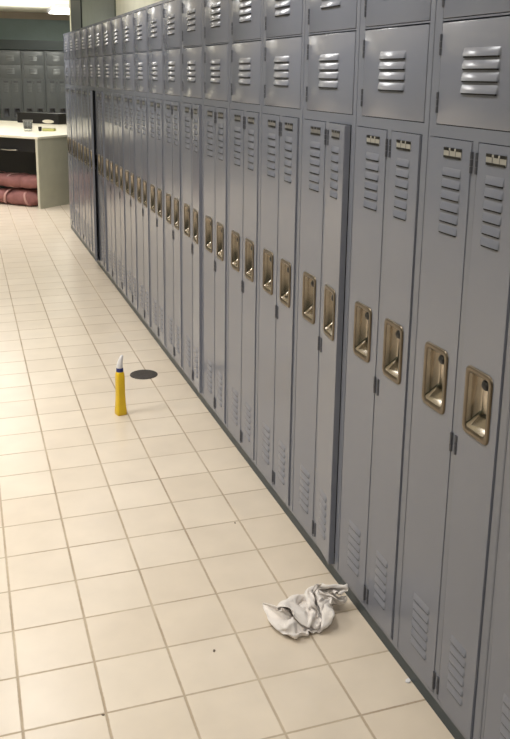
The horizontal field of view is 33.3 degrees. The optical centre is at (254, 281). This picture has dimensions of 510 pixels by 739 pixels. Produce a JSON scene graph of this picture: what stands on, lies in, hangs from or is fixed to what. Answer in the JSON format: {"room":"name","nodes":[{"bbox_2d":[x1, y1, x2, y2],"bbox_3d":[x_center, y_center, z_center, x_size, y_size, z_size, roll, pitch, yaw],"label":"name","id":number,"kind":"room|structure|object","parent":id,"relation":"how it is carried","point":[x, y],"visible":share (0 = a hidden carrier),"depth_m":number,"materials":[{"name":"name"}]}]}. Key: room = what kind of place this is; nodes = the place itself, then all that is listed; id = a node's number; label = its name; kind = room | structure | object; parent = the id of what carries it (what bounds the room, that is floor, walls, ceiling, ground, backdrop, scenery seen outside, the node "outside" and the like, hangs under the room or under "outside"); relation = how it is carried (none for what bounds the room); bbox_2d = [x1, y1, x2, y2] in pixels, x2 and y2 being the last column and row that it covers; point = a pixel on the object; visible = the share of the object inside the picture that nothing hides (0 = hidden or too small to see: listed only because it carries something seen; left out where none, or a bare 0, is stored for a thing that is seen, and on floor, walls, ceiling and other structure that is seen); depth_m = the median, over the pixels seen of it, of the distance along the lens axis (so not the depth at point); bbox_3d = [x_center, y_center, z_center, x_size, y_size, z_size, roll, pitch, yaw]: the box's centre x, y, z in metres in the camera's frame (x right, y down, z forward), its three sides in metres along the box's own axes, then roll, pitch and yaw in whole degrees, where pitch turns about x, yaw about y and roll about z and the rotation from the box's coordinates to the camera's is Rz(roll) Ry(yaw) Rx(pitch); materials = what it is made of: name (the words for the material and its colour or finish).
{"room":"locker room","nodes":[
{"label":"locker room","id":0,"kind":"room"},
{"bbox_2d":[0,0,68,12],"bbox_3d":[-1.797,-2.668,6.368,8.300,0.050,19.150,-4,14,-19],"label":"ceiling","id":1,"kind":"structure","parent":0,"point":[40,6],"depth_m":13.75,"materials":[{"name":"white paint"}]},
{"bbox_2d":[46,4,68,13],"bbox_3d":[-3.057,-4.485,14.104,0.640,0.075,1.240,-4,14,-19],"label":"ceiling light","id":2,"kind":"object","parent":1,"relation":"attached to","point":[56,8],"visible":0.52,"depth_m":13.75,"materials":[{"name":"white plastic"}]},
{"bbox_2d":[49,8,68,13],"bbox_3d":[-3.057,-4.455,14.111,0.560,0.014,1.160,-4,14,-19],"label":"diffuser","id":3,"kind":"object","parent":2,"relation":"attached to","point":[51,10],"depth_m":13.98,"materials":[{"name":"white plastic"}]},
{"bbox_2d":[0,18,69,50],"bbox_3d":[-4.908,-3.520,15.429,8.300,2.620,0.100,-4,14,-19],"label":"wall","id":4,"kind":"structure","parent":0,"point":[10,29],"depth_m":15.44,"materials":[{"name":"grey paint"}]},
{"bbox_2d":[0,39,63,50],"bbox_3d":[-4.806,-4.163,14.997,8.100,0.165,0.470,-4,14,-19],"label":"trim","id":5,"kind":"structure","parent":4,"relation":"attached to","point":[33,45],"depth_m":15.05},
{"bbox_2d":[0,11,69,20],"bbox_3d":[-4.870,-4.721,15.076,8.100,0.120,0.030,-4,14,-19],"label":"trim","id":6,"kind":"structure","parent":4,"relation":"attached to","point":[3,14],"depth_m":15.36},
{"bbox_2d":[69,0,70,31],"bbox_3d":[-2.269,-2.382,10.855,0.090,2.620,0.130,-4,14,-19],"label":"trim","id":7,"kind":"structure","parent":0,"point":[69,0],"depth_m":10.62,"materials":[{"name":"beige paint"}]},
{"bbox_2d":[70,0,81,30],"bbox_3d":[-2.107,-2.269,10.396,0.090,2.620,0.870,-4,14,-19],"label":"trim","id":8,"kind":"structure","parent":0,"point":[76,5],"depth_m":10.11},
{"bbox_2d":[116,0,161,15],"bbox_3d":[0.484,-0.493,3.174,0.100,2.620,10.620,-4,14,-19],"label":"wall","id":9,"kind":"structure","parent":0,"point":[122,6],"depth_m":7.23,"materials":[{"name":"beige paint"}]},
{"bbox_2d":[82,0,115,27],"bbox_3d":[-1.641,-1.929,9.011,0.015,2.620,2.130,-4,14,-19],"label":"wall","id":10,"kind":"structure","parent":9,"relation":"attached to","point":[93,11],"depth_m":8.77,"materials":[{"name":"grey paint"}]},
{"bbox_2d":[71,226,464,738],"bbox_3d":[-0.452,0.306,5.309,0.382,0.040,7.888,-4,14,-19],"label":"baseboard","id":11,"kind":"structure","parent":9,"relation":"attached to","point":[416,681],"depth_m":2.86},
{"bbox_2d":[63,33,74,228],"bbox_3d":[-1.662,-1.482,8.521,0.394,1.900,0.394,-4,14,-19],"label":"locker","id":12,"kind":"object","parent":11,"relation":"on","point":[65,36],"visible":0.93,"depth_m":8.44,"materials":[{"name":"metal"}]},
{"bbox_2d":[68,31,80,236],"bbox_3d":[-1.534,-1.393,8.159,0.394,1.900,0.394,-4,14,-19],"label":"locker","id":13,"kind":"object","parent":11,"relation":"on","point":[70,34],"visible":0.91,"depth_m":8.08,"materials":[{"name":"metal"}]},
{"bbox_2d":[74,29,86,244],"bbox_3d":[-1.406,-1.304,7.797,0.394,1.900,0.394,-4,14,-19],"label":"locker","id":14,"kind":"object","parent":11,"relation":"on","point":[76,32],"visible":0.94,"depth_m":7.71,"materials":[{"name":"metal"}]},
{"bbox_2d":[78,142,79,159],"bbox_3d":[-1.605,-1.194,7.851,0.032,0.160,0.104,-4,14,-19],"label":"cup","id":15,"kind":"object","parent":14,"relation":"on","point":[78,142],"depth_m":7.87,"materials":[{"name":"brown metal"}]},
{"bbox_2d":[80,144,82,161],"bbox_3d":[-1.546,-1.152,7.684,0.032,0.160,0.104,-4,14,-18],"label":"cup","id":16,"kind":"object","parent":14,"relation":"on","point":[81,145],"depth_m":7.65,"materials":[{"name":"brown metal"}]},
{"bbox_2d":[80,27,92,252],"bbox_3d":[-1.278,-1.215,7.434,0.394,1.900,0.394,-4,14,-19],"label":"locker","id":17,"kind":"object","parent":11,"relation":"on","point":[83,41],"visible":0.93,"depth_m":7.35,"materials":[{"name":"metal"}]},
{"bbox_2d":[84,146,85,164],"bbox_3d":[-1.477,-1.105,7.489,0.032,0.160,0.104,-4,14,-19],"label":"cup","id":18,"kind":"object","parent":17,"relation":"on","point":[84,146],"depth_m":7.52,"materials":[{"name":"brown metal"}]},
{"bbox_2d":[87,148,88,166],"bbox_3d":[-1.419,-1.063,7.321,0.032,0.160,0.104,-4,14,-17],"label":"handle","id":19,"kind":"object","parent":17,"relation":"on","point":[87,148],"depth_m":7.32,"materials":[{"name":"brown metal"}]},
{"bbox_2d":[86,24,100,262],"bbox_3d":[-1.163,-1.125,7.067,0.423,1.900,0.394,-4,14,-19],"label":"locker","id":20,"kind":"object","parent":11,"relation":"on","point":[89,29],"visible":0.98,"depth_m":6.95,"materials":[{"name":"metal"}]},
{"bbox_2d":[93,21,108,273],"bbox_3d":[-1.024,-1.037,6.709,0.400,1.900,0.394,-4,14,-19],"label":"locker","id":21,"kind":"object","parent":11,"relation":"on","point":[98,59],"visible":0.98,"depth_m":6.62,"materials":[{"name":"metal"}]},
{"bbox_2d":[98,154,100,174],"bbox_3d":[-1.221,-0.926,6.765,0.032,0.160,0.104,-4,14,-19],"label":"handle","id":22,"kind":"object","parent":21,"relation":"on","point":[99,155],"depth_m":6.79,"materials":[{"name":"brown metal"}]},
{"bbox_2d":[101,156,102,176],"bbox_3d":[-1.166,-0.885,6.596,0.032,0.160,0.104,-3,14,-15],"label":"handle","id":23,"kind":"object","parent":21,"relation":"on","point":[101,156],"depth_m":6.62,"materials":[{"name":"brown metal"}]},
{"bbox_2d":[102,18,116,283],"bbox_3d":[-0.893,-0.948,6.348,0.394,1.900,0.394,-4,14,-19],"label":"locker","id":24,"kind":"object","parent":11,"relation":"on","point":[106,24],"visible":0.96,"depth_m":6.27,"materials":[{"name":"metal"}]},
{"bbox_2d":[106,158,108,180],"bbox_3d":[-1.093,-0.837,6.403,0.032,0.160,0.104,-4,14,-19],"label":"handle","id":25,"kind":"object","parent":24,"relation":"on","point":[107,159],"depth_m":6.42,"materials":[{"name":"brown metal"}]},
{"bbox_2d":[110,161,112,183],"bbox_3d":[-1.034,-0.796,6.235,0.032,0.160,0.104,-4,14,-18],"label":"handle","id":26,"kind":"object","parent":24,"relation":"on","point":[111,162],"depth_m":6.25,"materials":[{"name":"brown metal"}]},
{"bbox_2d":[111,15,126,296],"bbox_3d":[-0.765,-0.859,5.985,0.394,1.900,0.394,-4,14,-19],"label":"locker","id":27,"kind":"object","parent":11,"relation":"on","point":[116,40],"visible":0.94,"depth_m":5.91,"materials":[{"name":"metal"}]},
{"bbox_2d":[115,164,118,186],"bbox_3d":[-0.965,-0.748,6.040,0.032,0.160,0.104,-4,14,-19],"label":"handle","id":28,"kind":"object","parent":27,"relation":"on","point":[116,165],"depth_m":6.06,"materials":[{"name":"brown metal"}]},
{"bbox_2d":[120,166,122,190],"bbox_3d":[-0.907,-0.707,5.872,0.032,0.160,0.104,-4,14,-17],"label":"handle","id":29,"kind":"object","parent":27,"relation":"on","point":[121,167],"depth_m":5.89,"materials":[{"name":"brown metal"}]},
{"bbox_2d":[121,11,138,312],"bbox_3d":[-0.637,-0.770,5.623,0.394,1.900,0.394,-4,14,-19],"label":"locker","id":30,"kind":"object","parent":11,"relation":"on","point":[126,18],"visible":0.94,"depth_m":5.54,"materials":[{"name":"metal"}]},
{"bbox_2d":[125,170,128,194],"bbox_3d":[-0.837,-0.659,5.678,0.032,0.160,0.104,-4,14,-19],"label":"handle","id":31,"kind":"object","parent":30,"relation":"on","point":[126,171],"depth_m":5.70,"materials":[{"name":"brown metal"}]},
{"bbox_2d":[130,173,133,197],"bbox_3d":[-0.778,-0.618,5.510,0.032,0.160,0.104,-4,14,-18],"label":"handle","id":32,"kind":"object","parent":30,"relation":"on","point":[131,174],"depth_m":5.53,"materials":[{"name":"brown metal"}]},
{"bbox_2d":[133,6,151,329],"bbox_3d":[-0.509,-0.681,5.261,0.394,1.900,0.394,-4,14,-19],"label":"locker","id":33,"kind":"object","parent":11,"relation":"on","point":[139,15],"visible":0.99,"depth_m":5.18,"materials":[{"name":"metal"}]},
{"bbox_2d":[137,176,140,202],"bbox_3d":[-0.709,-0.570,5.316,0.032,0.160,0.104,-4,14,-19],"label":"handle","id":34,"kind":"object","parent":33,"relation":"on","point":[138,177],"depth_m":5.34,"materials":[{"name":"brown metal"}]},
{"bbox_2d":[143,180,146,207],"bbox_3d":[-0.651,-0.529,5.148,0.032,0.160,0.104,-3,14,-17],"label":"handle","id":35,"kind":"object","parent":33,"relation":"on","point":[144,181],"depth_m":5.17,"materials":[{"name":"brown metal"}]},
{"bbox_2d":[146,1,165,347],"bbox_3d":[-0.381,-0.592,4.899,0.394,1.900,0.394,-4,14,-19],"label":"locker","id":36,"kind":"object","parent":11,"relation":"on","point":[153,11],"visible":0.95,"depth_m":4.82,"materials":[{"name":"metal"}]},
{"bbox_2d":[150,184,154,212],"bbox_3d":[-0.580,-0.481,4.954,0.032,0.160,0.104,-4,14,-19],"label":"handle","id":37,"kind":"object","parent":36,"relation":"on","point":[152,186],"depth_m":4.98,"materials":[{"name":"brown metal"}]},
{"bbox_2d":[157,188,161,217],"bbox_3d":[-0.522,-0.440,4.786,0.032,0.160,0.104,-4,14,-18],"label":"handle","id":38,"kind":"object","parent":36,"relation":"on","point":[159,190],"depth_m":4.81,"materials":[{"name":"brown metal"}]},
{"bbox_2d":[162,0,182,369],"bbox_3d":[-0.253,-0.503,4.537,0.394,1.900,0.394,-4,14,-19],"label":"locker","id":39,"kind":"object","parent":11,"relation":"on","point":[171,9],"visible":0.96,"depth_m":4.45,"materials":[{"name":"metal"}]},
{"bbox_2d":[166,193,170,223],"bbox_3d":[-0.452,-0.392,4.592,0.032,0.160,0.104,-4,14,-19],"label":"handle","id":40,"kind":"object","parent":39,"relation":"on","point":[168,195],"depth_m":4.62,"materials":[{"name":"brown metal"}]},
{"bbox_2d":[174,197,178,229],"bbox_3d":[-0.394,-0.351,4.423,0.032,0.160,0.104,-4,14,-17],"label":"door handle","id":41,"kind":"object","parent":39,"relation":"on","point":[176,199],"depth_m":4.45,"materials":[{"name":"brown metal"}]},
{"bbox_2d":[181,0,202,395],"bbox_3d":[-0.128,-0.413,4.173,0.400,1.900,0.394,-4,14,-19],"label":"locker","id":42,"kind":"object","parent":11,"relation":"on","point":[191,10],"visible":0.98,"depth_m":4.09,"materials":[{"name":"metal"}]},
{"bbox_2d":[184,203,189,236],"bbox_3d":[-0.324,-0.303,4.229,0.032,0.160,0.104,-4,14,-19],"label":"door handle","id":43,"kind":"object","parent":42,"relation":"on","point":[186,205],"depth_m":4.25,"materials":[{"name":"brown metal"}]},
{"bbox_2d":[193,209,197,243],"bbox_3d":[-0.270,-0.262,4.060,0.032,0.160,0.104,-3,14,-15],"label":"door handle","id":44,"kind":"object","parent":42,"relation":"on","point":[195,211],"depth_m":4.09,"materials":[{"name":"brown metal"}]},
{"bbox_2d":[203,0,229,427],"bbox_3d":[0.003,-0.325,3.812,0.394,1.900,0.394,-4,14,-19],"label":"locker","id":45,"kind":"object","parent":11,"relation":"on","point":[216,13],"visible":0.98,"depth_m":3.73,"materials":[{"name":"metal"}]},
{"bbox_2d":[205,215,211,252],"bbox_3d":[-0.196,-0.214,3.867,0.032,0.160,0.104,-4,14,-19],"label":"door handle","id":46,"kind":"object","parent":45,"relation":"on","point":[208,218],"depth_m":3.89,"materials":[{"name":"brown metal"}]},
{"bbox_2d":[216,222,223,260],"bbox_3d":[-0.138,-0.173,3.699,0.032,0.160,0.104,-3,14,-17],"label":"door handle","id":47,"kind":"object","parent":45,"relation":"on","point":[219,225],"depth_m":3.72,"materials":[{"name":"brown metal"}]},
{"bbox_2d":[227,0,262,464],"bbox_3d":[0.132,-0.236,3.450,0.394,1.900,0.394,-4,14,-19],"label":"locker","id":48,"kind":"object","parent":11,"relation":"on","point":[246,16],"visible":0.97,"depth_m":3.37,"materials":[{"name":"metal"}]},
{"bbox_2d":[231,230,239,271],"bbox_3d":[-0.068,-0.125,3.505,0.032,0.160,0.104,-4,14,-19],"label":"door handle","id":49,"kind":"object","parent":48,"relation":"on","point":[235,234],"depth_m":3.53,"materials":[{"name":"brown metal"}]},
{"bbox_2d":[245,238,253,281],"bbox_3d":[-0.009,-0.084,3.337,0.032,0.160,0.104,-4,14,-18],"label":"door handle","id":50,"kind":"object","parent":48,"relation":"on","point":[249,242],"depth_m":3.36,"materials":[{"name":"brown metal"}]},
{"bbox_2d":[256,0,304,511],"bbox_3d":[0.259,-0.146,3.088,0.394,1.900,0.394,-4,14,-19],"label":"locker","id":51,"kind":"object","parent":11,"relation":"on","point":[283,20],"visible":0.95,"depth_m":3.01,"materials":[{"name":"metal"}]},
{"bbox_2d":[262,248,273,294],"bbox_3d":[0.060,-0.036,3.143,0.032,0.160,0.104,-4,14,-19],"label":"door handle","id":52,"kind":"object","parent":51,"relation":"on","point":[267,253],"depth_m":3.17,"materials":[{"name":"brown metal"}]},
{"bbox_2d":[279,258,290,307],"bbox_3d":[0.118,0.005,2.975,0.032,0.160,0.104,-4,14,-17],"label":"handle","id":53,"kind":"object","parent":51,"relation":"on","point":[284,263],"depth_m":3.00,"materials":[{"name":"brown metal"}]},
{"bbox_2d":[292,0,359,570],"bbox_3d":[0.382,-0.057,2.724,0.405,1.900,0.394,-4,14,-19],"label":"locker","id":54,"kind":"object","parent":11,"relation":"on","point":[331,27],"visible":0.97,"depth_m":2.64,"materials":[{"name":"metal"}]},
{"bbox_2d":[302,271,315,323],"bbox_3d":[0.188,0.053,2.780,0.032,0.160,0.104,-4,14,-19],"label":"handle","id":55,"kind":"object","parent":54,"relation":"on","point":[308,277],"depth_m":2.80,"materials":[{"name":"brown metal"}]},
{"bbox_2d":[323,284,335,340],"bbox_3d":[0.240,0.095,2.610,0.032,0.160,0.104,-2,14,-12],"label":"handle","id":56,"kind":"object","parent":54,"relation":"on","point":[329,295],"depth_m":2.63,"materials":[{"name":"brown metal"}]},
{"bbox_2d":[337,0,435,648],"bbox_3d":[0.516,0.032,2.363,0.393,1.900,0.394,-4,14,-19],"label":"locker","id":57,"kind":"object","parent":11,"relation":"on","point":[395,45],"visible":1,"depth_m":2.29,"materials":[{"name":"metal"}]},
{"bbox_2d":[353,301,371,362],"bbox_3d":[0.316,0.142,2.418,0.032,0.160,0.104,-4,14,-19],"label":"handle","id":58,"kind":"object","parent":57,"relation":"on","point":[362,310],"depth_m":2.44,"materials":[{"name":"brown metal"}]},
{"bbox_2d":[382,318,403,384],"bbox_3d":[0.375,0.183,2.250,0.032,0.160,0.104,-4,14,-18],"label":"handle","id":59,"kind":"object","parent":57,"relation":"on","point":[392,328],"depth_m":2.27,"materials":[{"name":"brown metal"}]},
{"bbox_2d":[397,0,509,738],"bbox_3d":[0.644,0.121,2.001,0.394,1.900,0.394,-4,14,-19],"label":"locker","id":60,"kind":"object","parent":11,"relation":"on","point":[461,384],"visible":1,"depth_m":1.94,"materials":[{"name":"metal"}]},
{"bbox_2d":[422,341,447,414],"bbox_3d":[0.444,0.231,2.056,0.032,0.160,0.104,-4,14,-19],"label":"handle","id":61,"kind":"object","parent":60,"relation":"on","point":[434,353],"depth_m":2.08,"materials":[{"name":"brown metal"}]},
{"bbox_2d":[462,365,492,445],"bbox_3d":[0.503,0.272,1.888,0.032,0.160,0.104,-4,14,-18],"label":"handle","id":62,"kind":"object","parent":60,"relation":"on","point":[477,380],"depth_m":1.91,"materials":[{"name":"brown metal"}]},
{"bbox_2d":[479,396,509,738],"bbox_3d":[0.772,0.210,1.639,0.394,1.900,0.394,-4,14,-19],"label":"locker","id":63,"kind":"object","parent":11,"relation":"on","point":[495,714],"visible":1,"depth_m":1.85,"materials":[{"name":"metal"}]},
{"bbox_2d":[0,202,454,738],"bbox_3d":[-1.832,-0.072,6.993,8.300,0.050,19.150,-4,14,-19],"label":"floor","id":64,"kind":"structure","parent":0,"point":[125,561],"depth_m":2.83,"materials":[{"name":"tile"}]},
{"bbox_2d":[0,188,37,205],"bbox_3d":[-2.861,-1.033,10.422,0.840,0.202,0.324,7,15,26],"label":"duffel bag","id":65,"kind":"object","parent":64,"relation":"on","point":[16,196],"visible":0.79,"depth_m":10.28,"materials":[{"name":"fabric"}]},
{"bbox_2d":[0,171,36,188],"bbox_3d":[-2.919,-1.234,10.432,0.980,0.172,0.323,9,16,31],"label":"duffel bag","id":66,"kind":"object","parent":65,"relation":"on","point":[15,180],"visible":0.84,"depth_m":10.26,"materials":[{"name":"fabric"}]},
{"bbox_2d":[0,124,66,132],"bbox_3d":[-3.299,-1.674,11.650,3.016,0.843,0.752,8,15,27],"label":"desk","id":67,"kind":"object","parent":64,"relation":"on","point":[9,127],"visible":0.02,"depth_m":11.35,"materials":[{"name":"white laminate"}]},
{"bbox_2d":[42,127,55,130],"bbox_3d":[-2.631,-1.938,10.896,0.160,0.043,0.100,1,14,0],"label":"sponge","id":68,"kind":"object","parent":67,"relation":"on","point":[44,128],"visible":1,"depth_m":10.85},
{"bbox_2d":[0,120,66,127],"bbox_3d":[-2.934,-1.827,12.305,3.016,0.843,0.772,8,15,27],"label":"desk","id":69,"kind":"object","parent":64,"relation":"on","point":[2,122],"visible":0.02,"depth_m":12.23,"materials":[{"name":"white laminate"}]},
{"bbox_2d":[16,112,66,124],"bbox_3d":[-3.127,-2.397,12.543,0.808,0.150,0.208,8,15,27],"label":"equipment case","id":70,"kind":"object","parent":69,"relation":"on","point":[37,117],"visible":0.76,"depth_m":12.42,"materials":[{"name":"black plastic"}]},
{"bbox_2d":[0,129,69,208],"bbox_3d":[-3.667,-1.520,10.990,3.016,0.843,0.786,8,15,27],"label":"desk","id":71,"kind":"object","parent":64,"relation":"on","point":[43,154],"visible":0.83,"depth_m":10.22,"materials":[{"name":"white laminate"}]},
{"bbox_2d":[22,120,32,130],"bbox_3d":[-2.880,-1.974,10.820,0.131,0.141,0.131,-4,14,-19],"label":"clear tumbler","id":72,"kind":"object","parent":71,"relation":"on","point":[27,124],"visible":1,"depth_m":10.78,"materials":[{"name":"glass"}]},
{"bbox_2d":[115,355,126,415],"bbox_3d":[-0.634,0.488,4.011,0.050,0.290,0.050,-8,16,-32],"label":"bottle","id":73,"kind":"object","parent":64,"relation":"on","point":[120,400],"visible":1,"depth_m":4.00,"materials":[{"name":"yellow plastic"}]},
{"bbox_2d":[130,370,157,378],"bbox_3d":[-0.596,0.499,4.575,0.148,0.005,0.148,-4,14,-19],"label":"floor drain","id":74,"kind":"object","parent":64,"relation":"on","point":[139,374],"visible":1,"depth_m":4.57,"materials":[{"name":"metal"}]},
{"bbox_2d":[262,583,347,638],"bbox_3d":[0.166,0.963,2.533,0.260,0.076,0.190,-4,14,-19],"label":"rag","id":75,"kind":"object","parent":64,"relation":"on","point":[312,611],"visible":1,"depth_m":2.52,"materials":[{"name":"fabric"}]},
{"bbox_3d":[-4.026,-2.251,15.717,1.200,0.040,0.377,-4,14,-19],"label":"baseboard","id":76,"kind":"structure","parent":64,"relation":"on","visible":0},
{"bbox_2d":[0,50,22,120],"bbox_3d":[-4.390,-3.167,15.359,0.394,1.900,0.394,-4,14,-19],"label":"locker","id":77,"kind":"object","parent":76,"relation":"on","point":[11,94],"visible":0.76,"depth_m":15.11,"materials":[{"name":"metal"}]},
{"bbox_2d":[4,108,9,116],"bbox_3d":[-4.419,-3.002,15.195,0.104,0.160,0.032,-4,14,-19],"label":"cup","id":78,"kind":"object","parent":77,"relation":"on","point":[6,110],"depth_m":15.20,"materials":[{"name":"metal"}]},
{"bbox_2d":[14,108,19,116],"bbox_3d":[-4.246,-3.013,15.253,0.104,0.160,0.032,-4,14,-18],"label":"cup","id":79,"kind":"object","parent":77,"relation":"on","point":[15,109],"depth_m":15.24,"materials":[{"name":"metal"}]},
{"bbox_2d":[20,51,45,112],"bbox_3d":[-4.012,-3.193,15.487,0.394,1.900,0.394,-4,14,-19],"label":"locker","id":80,"kind":"object","parent":76,"relation":"on","point":[32,62],"visible":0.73,"depth_m":15.21,"materials":[{"name":"metal"}]},
{"bbox_2d":[44,51,65,112],"bbox_3d":[-3.633,-3.218,15.614,0.394,1.900,0.394,-4,14,-19],"label":"locker","id":81,"kind":"object","parent":76,"relation":"on","point":[54,68],"visible":0.62,"depth_m":15.33,"materials":[{"name":"metal"}]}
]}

